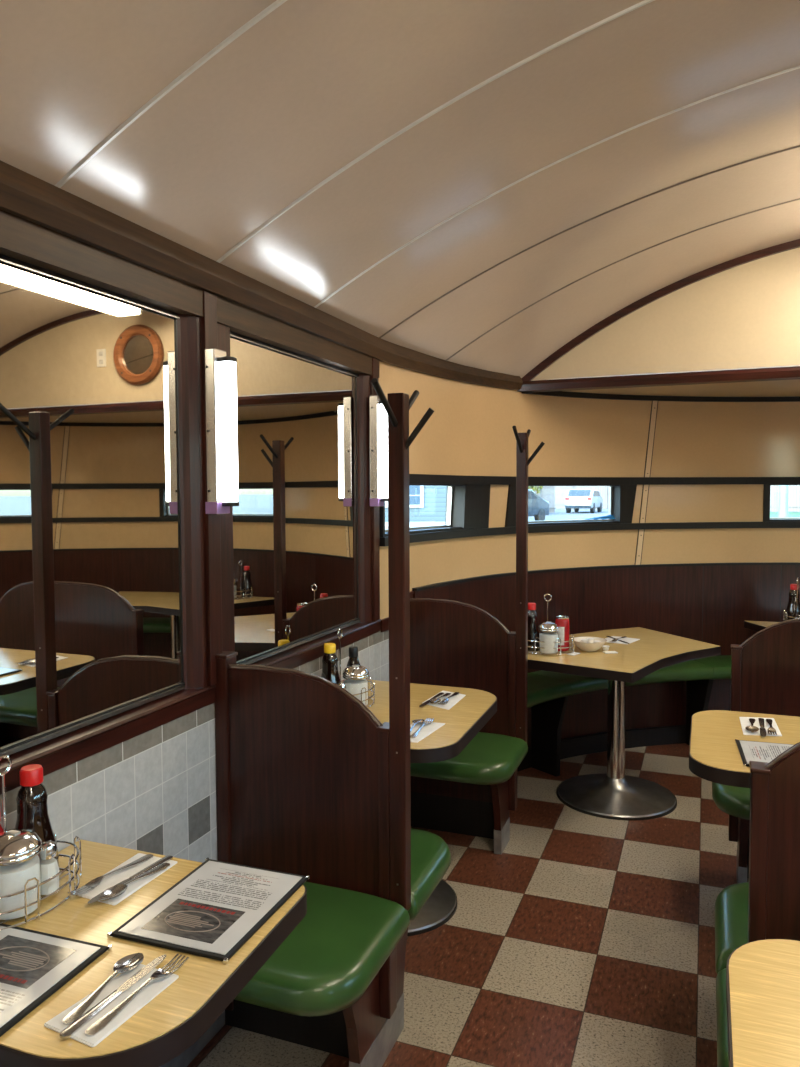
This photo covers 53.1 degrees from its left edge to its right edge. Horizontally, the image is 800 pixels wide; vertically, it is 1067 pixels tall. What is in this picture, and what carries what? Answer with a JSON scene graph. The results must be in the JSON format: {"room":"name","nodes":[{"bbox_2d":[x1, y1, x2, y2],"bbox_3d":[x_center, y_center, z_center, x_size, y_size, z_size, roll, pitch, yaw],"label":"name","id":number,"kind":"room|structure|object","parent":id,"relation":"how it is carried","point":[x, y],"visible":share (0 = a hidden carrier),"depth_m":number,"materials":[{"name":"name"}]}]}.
{"room":"diner","nodes":[
{"label":"diner","id":0,"kind":"room"},
{"bbox_2d":[0,634,373,862],"bbox_3d":[-1.160,0.368,0.678,0.120,2.200,5.600,1,3,21],"label":"wall","id":1,"kind":"structure","parent":0,"point":[154,790],"depth_m":1.97,"materials":[{"name":"white tile"}]},
{"bbox_2d":[0,254,184,755],"bbox_3d":[-0.800,-0.051,1.528,0.022,0.984,1.244,1,3,21],"label":"wall mirror","id":2,"kind":"object","parent":1,"relation":"attached to","point":[91,615],"visible":1,"depth_m":1.78,"materials":[{"name":"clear mirror"}]},
{"bbox_2d":[0,209,379,377],"bbox_3d":[-1.119,-0.534,0.641,0.056,0.075,5.650,1,3,21],"label":"trim","id":3,"kind":"structure","parent":1,"relation":"attached to","point":[21,239],"depth_m":1.91,"materials":[{"name":"brown wood"}]},
{"bbox_2d":[0,619,380,794],"bbox_3d":[-1.113,0.518,0.695,0.058,0.054,5.650,1,3,21],"label":"trim","id":4,"kind":"structure","parent":1,"relation":"attached to","point":[54,754],"depth_m":1.91,"materials":[{"name":"brown wood"}]},
{"bbox_2d":[160,1010,224,1066],"bbox_3d":[-1.093,1.418,0.709,0.012,0.100,5.600,1,3,21],"label":"baseboard","id":5,"kind":"structure","parent":1,"relation":"attached to","point":[184,1059],"depth_m":2.13,"materials":[{"name":"grey metal"}]},
{"bbox_2d":[177,291,234,688],"bbox_3d":[-0.530,-0.114,2.194,0.060,1.066,0.199,1,3,21],"label":"trim","id":6,"kind":"structure","parent":1,"relation":"attached to","point":[206,539],"depth_m":2.14,"materials":[{"name":"brown wood"}]},
{"bbox_2d":[204,348,238,514],"bbox_3d":[-0.478,-0.273,2.156,0.076,0.442,0.066,1,3,21],"label":"lamp","id":7,"kind":"object","parent":1,"relation":"attached to","point":[220,389],"visible":1,"depth_m":2.14,"materials":[{"name":"metal"}]},
{"bbox_2d":[220,356,236,362],"bbox_3d":[-0.462,-0.466,2.149,0.046,0.013,0.046,1,3,21],"label":"socket","id":8,"kind":"object","parent":7,"relation":"attached to","point":[223,359],"depth_m":2.13,"materials":[{"name":"black plastic"}]},
{"bbox_2d":[222,501,238,505],"bbox_3d":[-0.460,-0.081,2.169,0.046,0.013,0.046,1,3,21],"label":"socket","id":9,"kind":"object","parent":7,"relation":"attached to","point":[224,503],"depth_m":2.15,"materials":[{"name":"black plastic"}]},
{"bbox_2d":[230,331,359,663],"bbox_3d":[-0.338,-0.115,2.737,0.022,0.984,0.952,1,3,21],"label":"wall mirror","id":10,"kind":"object","parent":1,"relation":"attached to","point":[295,519],"visible":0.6,"depth_m":2.68,"materials":[{"name":"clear mirror"}]},
{"bbox_2d":[357,358,379,622],"bbox_3d":[-0.130,-0.170,3.237,0.060,1.066,0.137,1,3,21],"label":"trim","id":11,"kind":"structure","parent":1,"relation":"attached to","point":[368,517],"depth_m":3.21,"materials":[{"name":"brown wood"}]},
{"bbox_2d":[369,395,387,506],"bbox_3d":[-0.076,-0.329,3.205,0.076,0.442,0.066,1,3,21],"label":"lamp","id":12,"kind":"object","parent":1,"relation":"attached to","point":[378,417],"visible":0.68,"depth_m":3.19,"materials":[{"name":"metal"}]},
{"bbox_2d":[374,629,388,680],"bbox_3d":[-0.039,0.857,3.430,0.010,0.930,0.316,1,3,26],"label":"wall","id":13,"kind":"structure","parent":0,"point":[381,639],"depth_m":3.34,"materials":[{"name":"white tile"}]},
{"bbox_2d":[380,617,388,631],"bbox_3d":[-0.025,0.378,3.433,0.016,0.050,0.251,1,3,27],"label":"trim","id":14,"kind":"structure","parent":13,"relation":"attached to","point":[384,623],"depth_m":3.34,"materials":[{"name":"brown wood"}]},
{"bbox_2d":[0,0,799,377],"bbox_3d":[1.113,-0.932,0.409,4.280,0.625,6.850,1,3,21],"label":"ceiling","id":15,"kind":"structure","parent":0,"point":[480,184],"depth_m":2.02,"materials":[{"name":"white paint"}]},
{"bbox_2d":[187,743,748,1066],"bbox_3d":[1.329,1.468,1.070,4.480,0.060,8.200,1,3,21],"label":"floor","id":16,"kind":"structure","parent":0,"point":[589,941],"depth_m":2.65,"materials":[{"name":"tile"}]},
{"bbox_2d":[0,839,306,1066],"bbox_3d":[-0.518,1.055,1.392,0.582,0.750,0.554,1,3,21],"label":"table","id":17,"kind":"object","parent":16,"relation":"on","point":[178,1016],"visible":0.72,"depth_m":1.24,"materials":[{"name":"brown wood"}]},
{"bbox_2d":[0,755,81,929],"bbox_3d":[-0.701,0.539,1.458,0.180,0.267,0.244,1,3,21],"label":"rack","id":18,"kind":"object","parent":17,"relation":"on","point":[74,862],"visible":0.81,"depth_m":1.46,"materials":[{"name":"silver metal"}]},
{"bbox_2d":[0,828,41,919],"bbox_3d":[-0.686,0.599,1.420,0.092,0.143,0.092,1,3,21],"label":"shaker","id":19,"kind":"object","parent":18,"relation":"in","point":[20,848],"visible":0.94,"depth_m":1.39,"materials":[{"name":"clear glass"}]},
{"bbox_2d":[15,764,58,865],"bbox_3d":[-0.703,0.555,1.532,0.088,0.220,0.088,1,3,21],"label":"syrup bottle","id":20,"kind":"object","parent":18,"relation":"in","point":[32,797],"visible":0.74,"depth_m":1.51,"materials":[{"name":"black glass"}]},
{"bbox_2d":[38,841,58,894],"bbox_3d":[-0.655,0.620,1.487,0.040,0.095,0.040,3,4,43],"label":"salt shaker","id":21,"kind":"object","parent":18,"relation":"in","point":[49,867],"visible":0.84,"depth_m":1.47,"materials":[{"name":"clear glass"}]},
{"bbox_2d":[0,921,111,1036],"bbox_3d":[-0.630,0.684,1.209,0.231,0.008,0.299,1,3,19],"label":"menu","id":22,"kind":"object","parent":17,"relation":"on","point":[34,965],"visible":1,"depth_m":1.25,"materials":[{"name":"white paper"}]},
{"bbox_2d":[0,935,75,988],"bbox_3d":[-0.608,0.678,1.270,0.141,0.001,0.106,1,3,19],"label":"picture","id":23,"kind":"object","parent":22,"relation":"on","point":[26,961],"depth_m":1.27},
{"bbox_2d":[44,964,178,1046],"bbox_3d":[-0.422,0.688,1.179,0.099,0.003,0.174,1,3,25],"label":"paper napkin","id":24,"kind":"object","parent":17,"relation":"on","point":[155,987],"visible":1,"depth_m":1.17,"materials":[{"name":"white paper"}]},
{"bbox_2d":[62,953,143,1024],"bbox_3d":[-0.443,0.679,1.203,0.039,0.010,0.172,1,3,18],"label":"spoon","id":25,"kind":"object","parent":24,"relation":"on","point":[127,963],"visible":1,"depth_m":1.20,"materials":[{"name":"metal"}]},
{"bbox_2d":[113,953,143,972],"bbox_3d":[-0.425,0.677,1.257,0.039,0.009,0.058,1,3,18],"label":"bowl","id":26,"kind":"object","parent":25,"relation":"on","point":[127,963],"depth_m":1.26,"materials":[{"name":"metal"}]},
{"bbox_2d":[60,954,165,1038],"bbox_3d":[-0.419,0.683,1.190,0.018,0.005,0.212,1,3,24],"label":"knife","id":27,"kind":"object","parent":24,"relation":"on","point":[66,1033],"visible":1,"depth_m":1.17,"materials":[{"name":"metal"}]},
{"bbox_2d":[85,953,188,1036],"bbox_3d":[-0.387,0.680,1.186,0.024,0.010,0.196,1,3,25],"label":"fork","id":28,"kind":"object","parent":24,"relation":"on","point":[99,1025],"visible":1,"depth_m":1.17,"materials":[{"name":"metal"}]},
{"bbox_2d":[79,853,176,904],"bbox_3d":[-0.529,0.669,1.556,0.103,0.003,0.187,1,3,21],"label":"paper napkin","id":29,"kind":"object","parent":17,"relation":"on","point":[107,882],"visible":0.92,"depth_m":1.54,"materials":[{"name":"white paper"}]},
{"bbox_2d":[67,854,152,895],"bbox_3d":[-0.557,0.661,1.558,0.024,0.010,0.196,1,3,29],"label":"knife","id":30,"kind":"object","parent":29,"relation":"on","point":[92,884],"visible":1,"depth_m":1.53,"materials":[{"name":"metal"}]},
{"bbox_2d":[87,855,172,903],"bbox_3d":[-0.517,0.665,1.542,0.018,0.005,0.212,1,3,27],"label":"knife","id":31,"kind":"object","parent":29,"relation":"on","point":[167,858],"visible":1,"depth_m":1.57,"materials":[{"name":"metal"}]},
{"bbox_2d":[99,863,169,900],"bbox_3d":[-0.504,0.663,1.528,0.039,0.010,0.172,1,3,27],"label":"spoon","id":32,"kind":"object","parent":29,"relation":"on","point":[115,891],"visible":1,"depth_m":1.50,"materials":[{"name":"metal"}]},
{"bbox_2d":[99,884,127,900],"bbox_3d":[-0.530,0.666,1.478,0.039,0.009,0.058,1,3,27],"label":"bowl","id":33,"kind":"object","parent":32,"relation":"on","point":[115,891],"depth_m":1.48,"materials":[{"name":"metal"}]},
{"bbox_2d":[107,858,309,963],"bbox_3d":[-0.334,0.670,1.448,0.231,0.008,0.299,1,3,20],"label":"menu","id":34,"kind":"object","parent":17,"relation":"on","point":[216,908],"visible":1,"depth_m":1.42,"materials":[{"name":"white paper"}]},
{"bbox_2d":[141,899,244,943],"bbox_3d":[-0.357,0.670,1.387,0.141,0.001,0.106,1,3,20],"label":"picture","id":35,"kind":"object","parent":34,"relation":"on","point":[182,921],"depth_m":1.38},
{"bbox_2d":[215,651,450,1066],"bbox_3d":[-0.234,0.862,2.146,0.576,1.055,0.850,1,3,21],"label":"bench","id":36,"kind":"object","parent":16,"relation":"on","point":[303,770],"visible":0.76,"depth_m":2.10,"materials":[{"name":"brown wood"}]},
{"bbox_2d":[371,378,433,910],"bbox_3d":[0.029,0.299,2.000,0.115,1.341,0.298,1,3,21],"label":"post","id":37,"kind":"object","parent":36,"relation":"on","point":[397,407],"visible":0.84,"depth_m":2.00,"materials":[{"name":"brown wood"}]},
{"bbox_2d":[367,680,496,935],"bbox_3d":[-0.010,0.981,2.772,0.600,0.750,0.757,1,3,21],"label":"table","id":38,"kind":"object","parent":16,"relation":"on","point":[467,717],"visible":0.39,"depth_m":2.74,"materials":[{"name":"brown wood"}]},
{"bbox_2d":[337,629,374,707],"bbox_3d":[-0.186,0.468,2.803,0.180,0.267,0.244,1,3,21],"label":"rack","id":39,"kind":"object","parent":38,"relation":"on","point":[371,690],"visible":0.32,"depth_m":2.81,"materials":[{"name":"silver metal"}]},
{"bbox_2d":[321,643,340,683],"bbox_3d":[-0.242,0.489,2.767,0.088,0.220,0.088,1,3,21],"label":"syrup bottle","id":40,"kind":"object","parent":39,"relation":"in","point":[329,660],"visible":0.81,"depth_m":2.74,"materials":[{"name":"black glass"}]},
{"bbox_2d":[337,683,346,689],"bbox_3d":[-0.199,0.554,2.717,0.040,0.095,0.040,3,4,43],"label":"salt shaker","id":41,"kind":"object","parent":39,"relation":"in","point":[343,685],"visible":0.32,"depth_m":2.71,"materials":[{"name":"silver glass"}]},
{"bbox_2d":[346,646,359,679],"bbox_3d":[-0.166,0.500,2.867,0.055,0.187,0.055,1,3,21],"label":"sauce bottle","id":42,"kind":"object","parent":39,"relation":"in","point":[353,651],"visible":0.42,"depth_m":2.85,"materials":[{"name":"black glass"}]},
{"bbox_2d":[342,665,368,705],"bbox_3d":[-0.154,0.527,2.773,0.092,0.143,0.092,1,3,21],"label":"shaker","id":43,"kind":"object","parent":39,"relation":"in","point":[356,675],"visible":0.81,"depth_m":2.74,"materials":[{"name":"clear glass"}]},
{"bbox_2d":[410,722,444,742],"bbox_3d":[0.058,0.618,2.495,0.104,0.003,0.224,1,3,21],"label":"paper napkin","id":44,"kind":"object","parent":38,"relation":"on","point":[427,729],"visible":0.66,"depth_m":2.51,"materials":[{"name":"white paper"}]},
{"bbox_2d":[410,719,424,732],"bbox_3d":[0.041,0.609,2.521,0.039,0.010,0.172,1,3,19],"label":"spoon","id":45,"kind":"object","parent":44,"relation":"on","point":[417,721],"visible":0.77,"depth_m":2.57,"materials":[{"name":"metal"}]},
{"bbox_2d":[412,719,424,723],"bbox_3d":[0.060,0.607,2.575,0.039,0.009,0.058,1,3,19],"label":"bowl","id":46,"kind":"object","parent":45,"relation":"on","point":[417,721],"depth_m":2.58,"materials":[{"name":"metal"}]},
{"bbox_2d":[410,718,433,737],"bbox_3d":[0.068,0.610,2.511,0.024,0.010,0.196,1,3,19],"label":"fork","id":47,"kind":"object","parent":44,"relation":"on","point":[417,731],"visible":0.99,"depth_m":2.50,"materials":[{"name":"metal"}]},
{"bbox_2d":[423,691,465,709],"bbox_3d":[0.158,0.597,2.880,0.115,0.003,0.241,1,3,21],"label":"paper napkin","id":48,"kind":"object","parent":38,"relation":"on","point":[453,700],"visible":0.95,"depth_m":2.85,"materials":[{"name":"white paper"}]},
{"bbox_2d":[419,692,443,706],"bbox_3d":[0.113,0.594,2.861,0.018,0.005,0.212,1,3,25],"label":"knife","id":49,"kind":"object","parent":48,"relation":"on","point":[441,693],"visible":1,"depth_m":2.87,"materials":[{"name":"metal"}]},
{"bbox_2d":[429,693,450,703],"bbox_3d":[0.146,0.590,2.875,0.039,0.010,0.172,1,3,24],"label":"spoon","id":50,"kind":"object","parent":48,"relation":"on","point":[436,700],"visible":1,"depth_m":2.84,"materials":[{"name":"metal"}]},
{"bbox_2d":[429,698,440,703],"bbox_3d":[0.123,0.594,2.823,0.039,0.009,0.058,1,3,24],"label":"bowl","id":51,"kind":"object","parent":50,"relation":"on","point":[436,700],"depth_m":2.83,"materials":[{"name":"metal"}]},
{"bbox_2d":[438,692,458,703],"bbox_3d":[0.178,0.590,2.873,0.024,0.010,0.196,1,3,21],"label":"fork","id":52,"kind":"object","parent":48,"relation":"on","point":[444,701],"visible":1,"depth_m":2.84,"materials":[{"name":"metal"}]},
{"bbox_2d":[410,591,527,854],"bbox_3d":[0.209,0.800,3.305,0.576,1.055,0.455,1,3,21],"label":"bench","id":53,"kind":"object","parent":16,"relation":"on","point":[473,792],"visible":0.63,"depth_m":3.44,"materials":[{"name":"brown wood"}]},
{"bbox_2d":[512,426,544,742],"bbox_3d":[0.543,0.228,3.343,0.115,1.341,0.298,1,3,21],"label":"post","id":54,"kind":"object","parent":53,"relation":"on","point":[522,461],"visible":0.84,"depth_m":3.35,"materials":[{"name":"brown wood"}]},
{"bbox_2d":[412,562,799,775],"bbox_3d":[2.369,0.760,3.763,4.211,1.068,2.032,1,3,21],"label":"bench","id":55,"kind":"object","parent":16,"relation":"on","point":[567,714],"visible":0.58,"depth_m":4.64,"materials":[{"name":"brown wood"}]},
{"bbox_2d":[527,673,570,707],"bbox_3d":[0.481,0.819,3.908,0.341,0.072,0.981,2,4,40],"label":"seat cushion","id":56,"kind":"object","parent":55,"relation":"on","point":[542,687],"depth_m":4.09,"materials":[{"name":"green leather"}]},
{"bbox_2d":[530,660,713,695],"bbox_3d":[1.246,0.787,4.459,1.075,0.072,0.355,-1,3,-22],"label":"seat cushion","id":57,"kind":"object","parent":55,"relation":"on","point":[690,670],"depth_m":4.38,"materials":[{"name":"green leather"}]},
{"bbox_2d":[695,655,730,678],"bbox_3d":[2.627,0.782,4.437,1.952,0.072,0.560,1,3,21],"label":"seat cushion","id":58,"kind":"object","parent":55,"relation":"on","point":[718,666],"depth_m":4.50,"materials":[{"name":"green leather"}]},
{"bbox_2d":[528,627,720,820],"bbox_3d":[1.048,0.919,3.891,1.137,0.750,0.714,-3,4,-44],"label":"table","id":59,"kind":"object","parent":16,"relation":"on","point":[613,794],"visible":0.86,"depth_m":3.81,"materials":[{"name":"brown wood"}]},
{"bbox_2d":[528,594,573,654],"bbox_3d":[0.688,0.416,3.726,0.244,0.267,0.180,0,3,9],"label":"rack","id":60,"kind":"object","parent":59,"relation":"on","point":[571,637],"visible":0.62,"depth_m":3.66,"materials":[{"name":"silver metal"}]},
{"bbox_2d":[528,603,539,650],"bbox_3d":[0.617,0.435,3.751,0.088,0.220,0.088,1,3,21],"label":"syrup bottle","id":61,"kind":"object","parent":60,"relation":"in","point":[533,632],"visible":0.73,"depth_m":3.72,"materials":[{"name":"black glass"}]},
{"bbox_2d":[538,621,558,652],"bbox_3d":[0.683,0.477,3.677,0.092,0.143,0.092,1,3,21],"label":"shaker","id":62,"kind":"object","parent":60,"relation":"in","point":[548,638],"visible":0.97,"depth_m":3.64,"materials":[{"name":"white glass"}]},
{"bbox_2d":[555,616,569,650],"bbox_3d":[0.756,0.466,3.729,0.066,0.158,0.067,1,3,21],"label":"can","id":63,"kind":"object","parent":60,"relation":"in","point":[563,622],"visible":0.92,"depth_m":3.70,"materials":[{"name":"red metal"}]},
{"bbox_2d":[574,637,606,651],"bbox_3d":[0.889,0.524,3.762,0.164,0.050,0.164,1,3,21],"label":"bowl","id":64,"kind":"object","parent":59,"relation":"on","point":[589,647],"visible":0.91,"depth_m":3.72,"materials":[{"name":"white ceramic"}]},
{"bbox_2d":[603,645,609,650],"bbox_3d":[0.968,0.539,3.764,0.036,0.019,0.036,0,3,4],"label":"cup","id":65,"kind":"object","parent":59,"relation":"on","point":[605,647],"visible":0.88,"depth_m":3.75,"materials":[{"name":"beige plastic"}]},
{"bbox_2d":[603,651,617,653],"bbox_3d":[0.974,0.550,3.704,0.060,0.004,0.038,-1,3,-8],"label":"packet","id":66,"kind":"object","parent":59,"relation":"on","point":[605,652],"visible":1,"depth_m":3.69,"materials":[{"name":"white paper"}]},
{"bbox_2d":[605,636,639,643],"bbox_3d":[1.100,0.535,4.011,0.147,0.003,0.178,2,4,39],"label":"paper napkin","id":67,"kind":"object","parent":59,"relation":"on","point":[629,640],"visible":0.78,"depth_m":4.00,"materials":[{"name":"white paper"}]},
{"bbox_2d":[606,636,629,643],"bbox_3d":[1.088,0.531,3.996,0.018,0.005,0.212,-1,3,-15],"label":"knife","id":68,"kind":"object","parent":67,"relation":"on","point":[606,636],"visible":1,"depth_m":3.98,"materials":[{"name":"metal"}]},
{"bbox_2d":[689,710,799,787],"bbox_3d":[1.476,1.000,2.271,1.236,0.750,0.632,1,3,21],"label":"table","id":69,"kind":"object","parent":16,"relation":"on","point":[714,754],"visible":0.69,"depth_m":2.40,"materials":[{"name":"brown wood"}]},
{"bbox_2d":[739,717,781,735],"bbox_3d":[1.141,0.611,2.536,0.114,0.003,0.223,1,3,21],"label":"paper napkin","id":70,"kind":"object","parent":69,"relation":"on","point":[744,721],"visible":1,"depth_m":2.54,"materials":[{"name":"white paper"}]},
{"bbox_2d":[745,718,758,731],"bbox_3d":[1.113,0.604,2.527,0.039,0.010,0.172,1,3,24],"label":"spoon","id":71,"kind":"object","parent":70,"relation":"on","point":[751,728],"visible":1,"depth_m":2.49,"materials":[{"name":"metal"}]},
{"bbox_2d":[745,726,758,731],"bbox_3d":[1.090,0.607,2.475,0.039,0.009,0.058,1,3,24],"label":"bowl","id":72,"kind":"object","parent":71,"relation":"on","point":[750,728],"depth_m":2.48,"materials":[{"name":"metal"}]},
{"bbox_2d":[758,718,766,736],"bbox_3d":[1.136,0.608,2.507,0.018,0.005,0.212,1,3,22],"label":"knife","id":73,"kind":"object","parent":70,"relation":"on","point":[761,720],"visible":1,"depth_m":2.49,"materials":[{"name":"metal"}]},
{"bbox_2d":[766,719,776,734],"bbox_3d":[1.162,0.605,2.508,0.024,0.010,0.196,1,3,21],"label":"fork","id":74,"kind":"object","parent":70,"relation":"on","point":[771,729],"visible":1,"depth_m":2.47,"materials":[{"name":"metal"}]},
{"bbox_2d":[735,739,793,766],"bbox_3d":[1.106,0.623,2.230,0.299,0.008,0.231,1,3,17],"label":"menu","id":75,"kind":"object","parent":69,"relation":"on","point":[749,750],"visible":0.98,"depth_m":2.28,"materials":[{"name":"white paper"}]},
{"bbox_2d":[712,618,799,882],"bbox_3d":[1.666,0.833,2.749,1.102,1.032,0.455,1,3,21],"label":"bench","id":76,"kind":"object","parent":16,"relation":"on","point":[765,668],"visible":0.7,"depth_m":3.02,"materials":[{"name":"brown wood"}]},
{"bbox_2d":[714,742,799,1066],"bbox_3d":[1.222,0.895,1.590,1.102,1.032,0.850,1,3,21],"label":"bench","id":77,"kind":"object","parent":16,"relation":"on","point":[767,906],"visible":0.68,"depth_m":1.72,"materials":[{"name":"brown wood"}]},
{"bbox_2d":[744,621,778,631],"bbox_3d":[2.511,0.902,4.073,1.381,0.750,0.759,1,3,21],"label":"table","id":78,"kind":"object","parent":16,"relation":"on","point":[756,626],"visible":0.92,"depth_m":4.51,"materials":[{"name":"brown wood"}]},
{"bbox_2d":[783,577,799,620],"bbox_3d":[2.206,0.375,4.386,0.180,0.267,0.244,1,3,21],"label":"rack","id":79,"kind":"object","parent":78,"relation":"on","point":[797,577],"visible":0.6,"depth_m":4.39,"materials":[{"name":"silver metal"}]},
{"bbox_2d":[785,584,799,619],"bbox_3d":[2.197,0.391,4.460,0.088,0.220,0.088,1,3,21],"label":"syrup bottle","id":80,"kind":"object","parent":79,"relation":"in","point":[791,607],"visible":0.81,"depth_m":4.44,"materials":[{"name":"black glass"}]},
{"bbox_2d":[726,939,799,1066],"bbox_3d":[0.998,1.073,0.890,1.180,0.750,0.626,1,3,21],"label":"table","id":81,"kind":"object","parent":16,"relation":"on","point":[763,976],"visible":1,"depth_m":1.17,"materials":[{"name":"brown wood"}]},
{"bbox_2d":[379,361,799,618],"bbox_3d":[1.334,0.368,1.039,4.524,2.140,8.055,1,3,21],"label":"wall","id":82,"kind":"structure","parent":0,"point":[469,431],"depth_m":4.58,"materials":[{"name":"beige paint"}]},
{"bbox_2d":[0,160,522,389],"bbox_3d":[-0.852,-0.647,1.170,0.317,0.105,6.836,1,3,24],"label":"trim","id":83,"kind":"structure","parent":82,"relation":"attached to","point":[24,195],"depth_m":2.03,"materials":[{"name":"brown wood"}]},
{"bbox_2d":[379,484,490,536],"bbox_3d":[0.136,-0.121,3.751,0.150,0.225,1.011,2,4,34],"label":"window","id":84,"kind":"structure","parent":82,"relation":"in","point":[467,505],"depth_m":3.98,"materials":[{"name":"black wood"}]},
{"bbox_2d":[505,485,636,526],"bbox_3d":[0.928,-0.163,4.499,0.982,0.225,0.166,-2,3,-29],"label":"window","id":85,"kind":"structure","parent":82,"relation":"in","point":[621,497],"depth_m":4.62,"materials":[{"name":"black wood"}]},
{"bbox_2d":[585,515,615,519],"bbox_3d":[1.145,-0.094,4.598,0.190,0.028,0.063,-1,3,-22],"label":"folded cloth","id":86,"kind":"object","parent":85,"relation":"on","point":[608,516],"visible":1,"depth_m":4.59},
{"bbox_2d":[380,522,799,545],"bbox_3d":[2.398,0.015,3.447,4.308,0.037,2.507,1,3,27],"label":"trim","id":87,"kind":"structure","parent":82,"relation":"attached to","point":[429,536],"depth_m":4.53,"materials":[{"name":"black wood"}]},
{"bbox_2d":[409,474,799,484],"bbox_3d":[2.397,-0.247,3.433,4.308,0.043,2.507,1,3,27],"label":"trim","id":88,"kind":"structure","parent":82,"relation":"attached to","point":[413,478],"depth_m":4.54,"materials":[{"name":"black wood"}]},
{"bbox_2d":[635,401,657,564],"bbox_3d":[1.439,-0.296,4.665,0.142,0.958,0.011,-1,3,-14],"label":"trim","id":89,"kind":"structure","parent":82,"relation":"attached to","point":[654,406],"depth_m":4.67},
{"bbox_2d":[517,366,799,391],"bbox_3d":[2.340,-0.757,3.627,3.677,0.052,0.088,1,3,21],"label":"trim","id":90,"kind":"structure","parent":82,"relation":"attached to","point":[777,373],"depth_m":3.98,"materials":[{"name":"brown wood"}]},
{"bbox_2d":[521,391,799,401],"bbox_3d":[2.529,-0.764,4.122,3.617,0.030,1.097,1,3,21],"label":"trim","id":91,"kind":"structure","parent":82,"relation":"attached to","point":[552,393],"depth_m":4.65,"materials":[{"name":"black wood"}]},
{"bbox_2d":[567,379,799,396],"bbox_3d":[2.532,-0.778,4.127,3.617,0.001,1.085,1,3,21],"label":"trim","id":92,"kind":"structure","parent":82,"relation":"attached to","point":[777,388],"depth_m":4.39,"materials":[{"name":"beige wood"}]},
{"bbox_2d":[763,484,799,521],"bbox_3d":[2.726,-0.180,4.659,1.192,0.225,0.213,1,3,21],"label":"window","id":93,"kind":"structure","parent":82,"relation":"in","point":[766,491],"depth_m":4.76,"materials":[{"name":"black wood"}]},
{"bbox_2d":[531,247,799,380],"bbox_3d":[2.345,-1.104,3.626,3.617,0.625,0.050,1,3,21],"label":"wall","id":94,"kind":"structure","parent":0,"point":[747,315],"depth_m":3.92,"materials":[{"name":"beige paint"}]},
{"bbox_2d":[521,239,799,380],"bbox_3d":[2.332,-1.091,3.593,3.622,0.656,0.022,1,3,21],"label":"trim","id":95,"kind":"structure","parent":94,"relation":"attached to","point":[660,293],"depth_m":3.98,"materials":[{"name":"brown wood"}]},
{"label":"outside","id":96,"kind":"structure","parent":0,"visible":0},
{"bbox_2d":[528,508,608,520],"bbox_3d":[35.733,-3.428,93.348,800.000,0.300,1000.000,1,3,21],"label":"ground","id":97,"kind":"structure","parent":96,"point":[560,513],"depth_m":46.79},
{"bbox_2d":[385,485,446,528],"bbox_3d":[-2.433,-4.005,31.249,9.800,7.600,8.000,0,3,0],"label":"house","id":98,"kind":"structure","parent":97,"relation":"on","point":[427,504],"depth_m":27.91,"materials":[{"name":"blue"}]},
{"bbox_2d":[528,486,542,492],"bbox_3d":[7.270,-3.014,47.451,3.418,3.874,3.356,1,3,21],"label":"street tree","id":99,"kind":"object","parent":97,"relation":"on","point":[533,488],"visible":0.05,"depth_m":47.21,"materials":[{"name":"green plant"}]},
{"bbox_2d":[528,489,549,520],"bbox_3d":[4.792,-1.206,35.059,1.760,1.550,4.620,2,4,36],"label":"parked car","id":100,"kind":"object","parent":97,"relation":"on","point":[538,507],"visible":0.12,"depth_m":35.38,"materials":[{"name":"blue paint"}]},
{"bbox_2d":[529,486,554,512],"bbox_3d":[8.052,-2.471,51.044,3.660,2.400,0.160,0,3,1],"label":"fence","id":101,"kind":"object","parent":97,"relation":"on","point":[547,493],"visible":0.17,"depth_m":51.03,"materials":[{"name":"white"}]},
{"bbox_2d":[555,486,608,508],"bbox_3d":[23.520,-3.161,60.136,26.060,2.700,0.160,1,3,18],"label":"fence","id":102,"kind":"object","parent":97,"relation":"on","point":[560,491],"visible":0.03,"depth_m":63.25,"materials":[{"name":"white"}]},
{"bbox_2d":[565,489,602,512],"bbox_3d":[12.232,-2.169,53.065,1.760,1.550,4.620,1,3,23],"label":"parked car","id":103,"kind":"object","parent":97,"relation":"on","point":[576,499],"visible":0.99,"depth_m":51.25,"materials":[{"name":"white paint"}]},
{"bbox_2d":[778,485,788,517],"bbox_3d":[10.614,-2.791,22.054,0.480,6.000,0.468,1,3,21],"label":"utility pole","id":104,"kind":"object","parent":97,"relation":"on","point":[783,489],"visible":0.09,"depth_m":22.05,"materials":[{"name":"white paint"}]},
{"bbox_2d":[770,512,799,517],"bbox_3d":[25.794,-0.881,41.537,13.500,0.040,14.000,1,3,21],"label":"lawn","id":105,"kind":"structure","parent":97,"relation":"on","point":[772,514],"depth_m":45.20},
{"bbox_2d":[770,485,799,511],"bbox_3d":[28.879,-2.510,48.955,16.060,2.500,0.160,1,3,24],"label":"fence","id":106,"kind":"object","parent":97,"relation":"on","point":[794,490],"visible":0.09,"depth_m":50.79,"materials":[{"name":"white"}]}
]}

